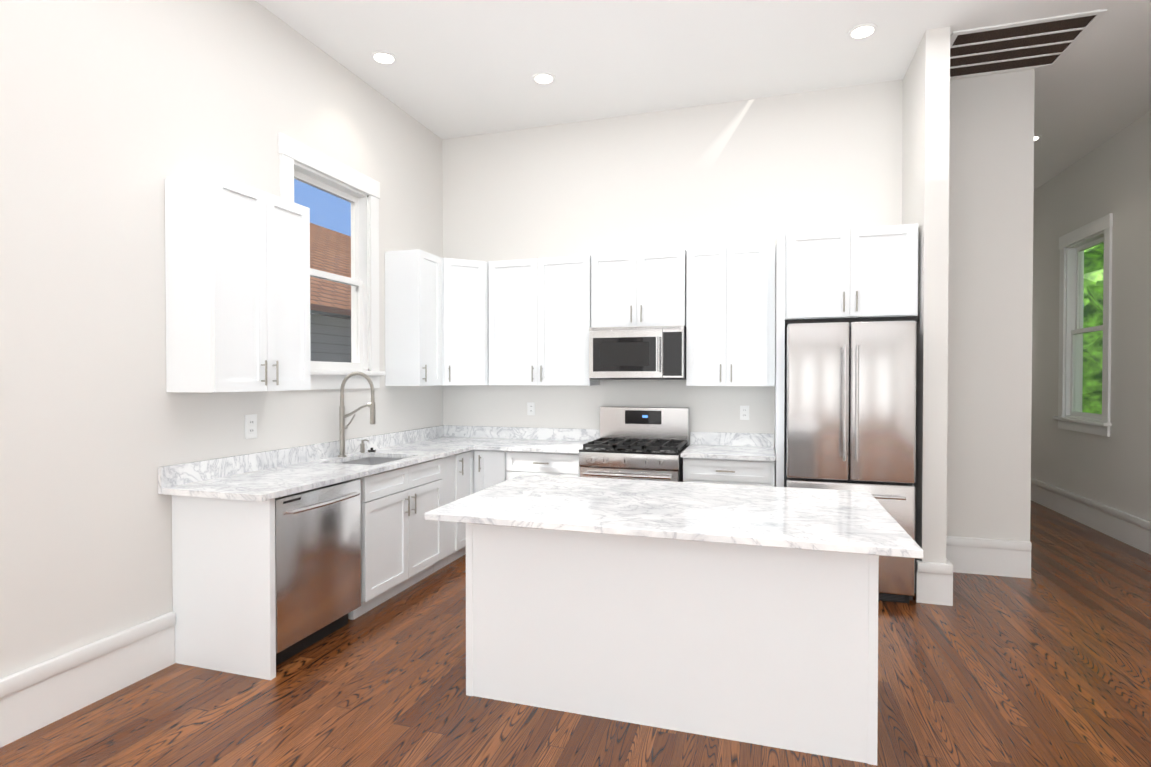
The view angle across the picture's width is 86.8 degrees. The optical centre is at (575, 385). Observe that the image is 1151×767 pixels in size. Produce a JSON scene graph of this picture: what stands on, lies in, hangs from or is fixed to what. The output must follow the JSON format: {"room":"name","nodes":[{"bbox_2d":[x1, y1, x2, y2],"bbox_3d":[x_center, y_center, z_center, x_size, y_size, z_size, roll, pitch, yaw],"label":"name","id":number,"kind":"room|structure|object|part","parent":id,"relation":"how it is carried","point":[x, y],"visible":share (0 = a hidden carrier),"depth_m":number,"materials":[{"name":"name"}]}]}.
{"room":"kitchen","nodes":[
{"label":"kitchen","id":0,"kind":"room"},
{"bbox_2d":[0,0,442,678],"bbox_3d":[-2.541,-0.418,1.871,0.150,3.720,8.200,0,1,17],"label":"wall","id":1,"kind":"structure","parent":0,"point":[114,114],"depth_m":2.89,"materials":[{"name":"white paint"}]},
{"bbox_2d":[0,612,175,747],"bbox_3d":[-2.865,1.324,0.539,0.034,0.270,5.420,0,1,17],"label":"baseboard","id":2,"kind":"structure","parent":1,"relation":"attached to","point":[42,694],"depth_m":2.70,"materials":[{"name":"white paint"}]},
{"bbox_2d":[165,172,310,392],"bbox_3d":[-1.815,-0.514,3.355,0.352,1.085,0.665,0,1,17],"label":"upper cabinet","id":3,"kind":"object","parent":1,"relation":"attached to","point":[237,267],"visible":1,"depth_m":3.12,"materials":[{"name":"white paint"}]},
{"bbox_2d":[245,414,256,438],"bbox_3d":[-1.922,0.240,3.604,0.010,0.142,0.088,0,1,17],"label":"electrical outlet","id":4,"kind":"object","parent":1,"relation":"attached to","point":[250,426],"visible":1,"depth_m":3.60,"materials":[{"name":"white plastic"}]},
{"bbox_2d":[278,133,385,389],"bbox_3d":[-1.750,-0.784,4.312,0.210,1.610,1.060,0,1,17],"label":"window","id":5,"kind":"structure","parent":1,"relation":"in","point":[291,151],"depth_m":4.56,"materials":[{"name":"white paint"}]},
{"bbox_3d":[-1.782,-0.784,4.322,0.072,1.314,0.764,0,1,17],"label":"left window sash","id":6,"kind":"part","parent":5,"relation":"part of","materials":[{"name":"white wood"}]},
{"bbox_2d":[385,249,441,385],"bbox_3d":[-1.309,-0.540,4.988,0.352,1.075,0.338,0,1,17],"label":"upper cabinet","id":7,"kind":"object","parent":1,"relation":"attached to","point":[413,343],"visible":1,"depth_m":4.85,"materials":[{"name":"white paint"}]},
{"bbox_2d":[441,258,488,384],"bbox_3d":[-1.051,-0.546,5.395,0.604,1.075,0.578,0,1,17],"label":"upper cabinet","id":8,"kind":"object","parent":1,"relation":"attached to","point":[465,316],"visible":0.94,"depth_m":5.20,"materials":[{"name":"white paint"}]},
{"bbox_2d":[0,500,1150,766],"bbox_3d":[1.284,1.447,3.851,6.300,0.060,14.500,0,1,17],"label":"floor","id":9,"kind":"structure","parent":0,"point":[1048,664],"depth_m":2.75,"materials":[{"name":"brown wood"}]},
{"bbox_2d":[275,479,360,665],"bbox_3d":[-1.628,0.988,3.381,0.656,0.870,0.664,0,1,17],"label":"dishwasher","id":10,"kind":"object","parent":9,"relation":"on","point":[318,564],"visible":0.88,"depth_m":3.25,"materials":[{"name":"silver metal"}]},
{"bbox_2d":[172,450,473,679],"bbox_3d":[-1.353,0.968,4.359,0.652,0.884,2.773,0,1,17],"label":"base cabinet","id":11,"kind":"object","parent":9,"relation":"on","point":[223,577],"visible":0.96,"depth_m":3.10,"materials":[{"name":"white paint"}]},
{"bbox_2d":[158,425,497,501],"bbox_3d":[-1.360,0.556,4.317,0.660,0.330,2.847,0,1,17],"label":"countertop","id":12,"kind":"structure","parent":11,"relation":"on","point":[265,475],"depth_m":3.67,"materials":[{"name":"stone"}]},
{"bbox_2d":[338,372,375,456],"bbox_3d":[-1.513,0.198,4.252,0.301,0.597,0.111,0,1,17],"label":"faucet","id":13,"kind":"object","parent":12,"relation":"on","point":[343,416],"visible":1,"depth_m":4.25,"materials":[{"name":"silver metal"}]},
{"bbox_2d":[360,439,375,452],"bbox_3d":[-1.534,0.441,4.524,0.072,0.102,0.134,0,1,17],"label":"soap dispenser","id":14,"kind":"object","parent":12,"relation":"on","point":[362,447],"visible":1,"depth_m":4.47,"materials":[{"name":"silver metal"}]},
{"bbox_2d":[341,457,403,464],"bbox_3d":[-1.396,0.625,4.179,0.444,0.195,0.564,0,1,17],"label":"sink basin","id":15,"kind":"object","parent":12,"relation":"in","point":[351,460],"depth_m":4.45,"materials":[{"name":"silver metal"}]},
{"bbox_2d":[474,449,505,492],"bbox_3d":[-0.612,0.957,5.258,0.291,0.884,0.617,0,1,17],"label":"base cabinet","id":16,"kind":"object","parent":9,"relation":"on","point":[493,467],"depth_m":4.97,"materials":[{"name":"white paint"}]},
{"bbox_2d":[506,451,579,479],"bbox_3d":[-0.177,0.958,5.123,0.619,0.884,0.617,0,1,17],"label":"base cabinet","id":17,"kind":"object","parent":9,"relation":"on","point":[518,463],"depth_m":4.83,"materials":[{"name":"white paint"}]},
{"bbox_2d":[478,427,599,452],"bbox_3d":[-0.298,0.448,5.133,0.886,0.135,0.657,0,1,17],"label":"countertop","id":18,"kind":"structure","parent":17,"relation":"on","point":[555,440],"depth_m":5.35,"materials":[{"name":"stone"}]},
{"bbox_2d":[579,406,689,481],"bbox_3d":[0.480,0.778,4.843,0.758,1.192,0.756,0,1,17],"label":"range","id":19,"kind":"object","parent":9,"relation":"on","point":[642,443],"visible":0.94,"depth_m":4.75,"materials":[{"name":"silver metal"}]},
{"bbox_2d":[466,523,878,764],"bbox_3d":[0.425,0.987,2.899,1.726,0.884,0.726,0,1,17],"label":"kitchen island","id":20,"kind":"object","parent":9,"relation":"on","point":[776,647],"visible":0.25,"depth_m":2.52,"materials":[{"name":"white paint"}]},
{"bbox_2d":[425,474,922,558],"bbox_3d":[0.406,0.531,2.730,1.820,0.030,1.060,0,1,17],"label":"island countertop","id":21,"kind":"structure","parent":20,"relation":"on","point":[851,521],"depth_m":2.50,"materials":[{"name":"stone"}]},
{"bbox_2d":[683,457,774,486],"bbox_3d":[1.192,0.964,4.699,0.644,0.884,0.617,0,1,17],"label":"base cabinet","id":22,"kind":"object","parent":9,"relation":"on","point":[695,470],"depth_m":4.40,"materials":[{"name":"white paint"}]},
{"bbox_2d":[681,432,775,460],"bbox_3d":[1.184,0.454,4.678,0.663,0.135,0.649,0,1,17],"label":"countertop","id":23,"kind":"structure","parent":22,"relation":"on","point":[712,445],"depth_m":4.88,"materials":[{"name":"stone"}]},
{"bbox_2d":[774,224,917,486],"bbox_3d":[1.930,0.164,4.437,0.894,2.490,0.662,0,1,17],"label":"tall cabinet","id":24,"kind":"object","parent":9,"relation":"on","point":[862,274],"visible":0.96,"depth_m":4.16,"materials":[{"name":"white paint"}]},
{"bbox_2d":[784,320,916,602],"bbox_3d":[1.899,0.491,4.314,0.782,1.839,0.804,0,1,17],"label":"fridge","id":25,"kind":"object","parent":9,"relation":"on","point":[850,409],"visible":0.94,"depth_m":3.97,"materials":[{"name":"silver metal"}]},
{"bbox_2d":[442,79,902,483],"bbox_3d":[0.557,-0.462,5.282,4.050,3.720,0.150,0,1,17],"label":"wall","id":26,"kind":"structure","parent":0,"point":[764,170],"depth_m":5.12,"materials":[{"name":"white paint"}]},
{"bbox_2d":[527,402,534,414],"bbox_3d":[-0.401,0.206,5.503,0.072,0.116,0.010,0,1,17],"label":"electrical outlet","id":27,"kind":"object","parent":26,"relation":"attached to","point":[530,408],"visible":1,"depth_m":5.50,"materials":[{"name":"white plastic"}]},
{"bbox_2d":[488,255,599,385],"bbox_3d":[-0.277,-0.544,5.274,0.913,1.075,0.352,0,1,17],"label":"upper cabinet","id":28,"kind":"object","parent":26,"relation":"attached to","point":[539,317],"visible":1,"depth_m":5.13,"materials":[{"name":"white paint"}]},
{"bbox_2d":[591,249,686,327],"bbox_3d":[0.535,-0.778,5.019,0.763,0.600,0.352,0,1,17],"label":"upper cabinet","id":29,"kind":"object","parent":26,"relation":"attached to","point":[646,288],"visible":0.94,"depth_m":4.88,"materials":[{"name":"white paint"}]},
{"bbox_2d":[589,325,685,379],"bbox_3d":[0.522,-0.263,4.966,0.758,0.420,0.470,0,1,17],"label":"microwave","id":30,"kind":"object","parent":29,"relation":"attached to","point":[640,353],"visible":1,"depth_m":4.79,"materials":[{"name":"silver metal"}]},
{"bbox_2d":[686,244,774,385],"bbox_3d":[1.227,-0.538,4.808,0.663,1.075,0.352,0,1,17],"label":"upper cabinet","id":31,"kind":"object","parent":26,"relation":"attached to","point":[730,324],"visible":1,"depth_m":4.67,"materials":[{"name":"white paint"}]},
{"bbox_2d":[740,406,748,419],"bbox_3d":[1.376,0.218,4.952,0.072,0.116,0.010,0,1,17],"label":"electrical outlet","id":32,"kind":"object","parent":26,"relation":"attached to","point":[744,412],"visible":1,"depth_m":4.95,"materials":[{"name":"white plastic"}]},
{"bbox_2d":[255,0,1150,189],"bbox_3d":[1.284,-2.343,3.803,6.300,0.080,14.500,0,1,17],"label":"ceiling","id":33,"kind":"structure","parent":0,"point":[461,68],"depth_m":4.24,"materials":[{"name":"white paint"}]},
{"bbox_2d":[371,51,396,64],"bbox_3d":[-1.345,-2.304,4.272,0.176,0.009,0.176,0,1,17],"label":"recessed light","id":34,"kind":"object","parent":33,"relation":"in","point":[384,57],"visible":1,"depth_m":4.26,"materials":[{"name":"white paint"}]},
{"bbox_2d":[532,72,554,84],"bbox_3d":[-0.238,-2.308,4.568,0.176,0.009,0.176,0,1,17],"label":"recessed light","id":35,"kind":"object","parent":33,"relation":"in","point":[543,78],"visible":1,"depth_m":4.55,"materials":[{"name":"white paint"}]},
{"bbox_2d":[848,23,877,39],"bbox_3d":[1.863,-2.300,3.949,0.176,0.009,0.176,0,1,17],"label":"recessed light","id":36,"kind":"object","parent":33,"relation":"in","point":[862,31],"visible":1,"depth_m":3.94,"materials":[{"name":"white paint"}]},
{"bbox_2d":[950,9,1106,79],"bbox_3d":[2.953,-2.301,4.163,0.825,0.012,0.695,0,1,17],"label":"ceiling vent","id":37,"kind":"object","parent":33,"relation":"in","point":[1023,45],"visible":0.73,"depth_m":4.10,"materials":[{"name":"metal"}]},
{"bbox_2d":[1034,135,1041,140],"bbox_3d":[4.276,-2.322,5.724,0.176,0.009,0.176,0,1,17],"label":"recessed light","id":38,"kind":"object","parent":33,"relation":"in","point":[1037,137],"visible":0.33,"depth_m":5.67,"materials":[{"name":"white paint"}]},
{"bbox_2d":[902,26,949,592],"bbox_3d":[2.472,-0.450,4.386,0.140,3.720,0.930,0,1,17],"label":"wall","id":39,"kind":"structure","parent":0,"point":[925,143],"depth_m":3.95,"materials":[{"name":"white paint"}]},
{"bbox_2d":[916,552,959,605],"bbox_3d":[2.518,1.276,4.297,0.060,0.270,0.814,0,1,17],"label":"baseboard","id":40,"kind":"structure","parent":39,"relation":"attached to","point":[937,578],"depth_m":3.94,"materials":[{"name":"white paint"}]},
{"bbox_2d":[946,69,1034,541],"bbox_3d":[3.008,-0.453,4.628,0.740,3.720,0.150,0,1,17],"label":"wall","id":41,"kind":"structure","parent":0,"point":[990,267],"depth_m":4.52,"materials":[{"name":"white paint"}]},
{"bbox_2d":[946,536,1031,578],"bbox_3d":[2.998,1.273,4.557,0.704,0.270,0.034,0,1,17],"label":"baseboard","id":42,"kind":"structure","parent":41,"relation":"attached to","point":[982,556],"depth_m":4.52,"materials":[{"name":"white paint"}]},
{"bbox_2d":[1031,110,1150,521],"bbox_3d":[4.221,-0.431,2.917,0.150,3.720,14.200,0,1,17],"label":"wall","id":43,"kind":"structure","parent":0,"point":[1112,174],"depth_m":5.66,"materials":[{"name":"white paint"}]},
{"bbox_2d":[1053,213,1112,436],"bbox_3d":[5.185,-0.573,6.135,0.210,2.080,1.060,0,1,17],"label":"window","id":44,"kind":"structure","parent":43,"relation":"in","point":[1067,296],"depth_m":6.43,"materials":[{"name":"white paint"}]},
{"bbox_3d":[5.216,-0.573,6.125,0.072,1.784,0.764,0,1,17],"label":"right window sash","id":45,"kind":"part","parent":44,"relation":"part of","materials":[{"name":"white wood"}]},
{"bbox_2d":[1031,478,1150,554],"bbox_3d":[4.133,1.293,2.967,0.034,0.270,14.200,0,1,17],"label":"baseboard","id":46,"kind":"structure","parent":43,"relation":"attached to","point":[1134,531],"depth_m":5.87,"materials":[{"name":"white paint"}]},
{"label":"outside","id":47,"kind":"structure","parent":0,"visible":0},
{"bbox_3d":[1.609,1.973,4.909,86.000,0.100,80.000,0,1,17],"label":"ground","id":48,"kind":"structure","parent":47,"visible":0},
{"bbox_2d":[310,223,350,362],"bbox_3d":[-7.312,-0.692,6.068,6.250,5.160,21.000,0,1,17],"label":"neighbouring house","id":49,"kind":"structure","parent":48,"relation":"on","point":[344,320],"depth_m":8.95,"materials":[{"name":"brown brick"}]},
{"bbox_2d":[1082,243,1103,413],"bbox_3d":[8.729,-2.021,6.599,5.964,8.301,9.944,0,1,17],"label":"tree","id":50,"kind":"object","parent":48,"relation":"on","point":[1089,359],"depth_m":7.72,"materials":[{"name":"green plant"}]}
]}

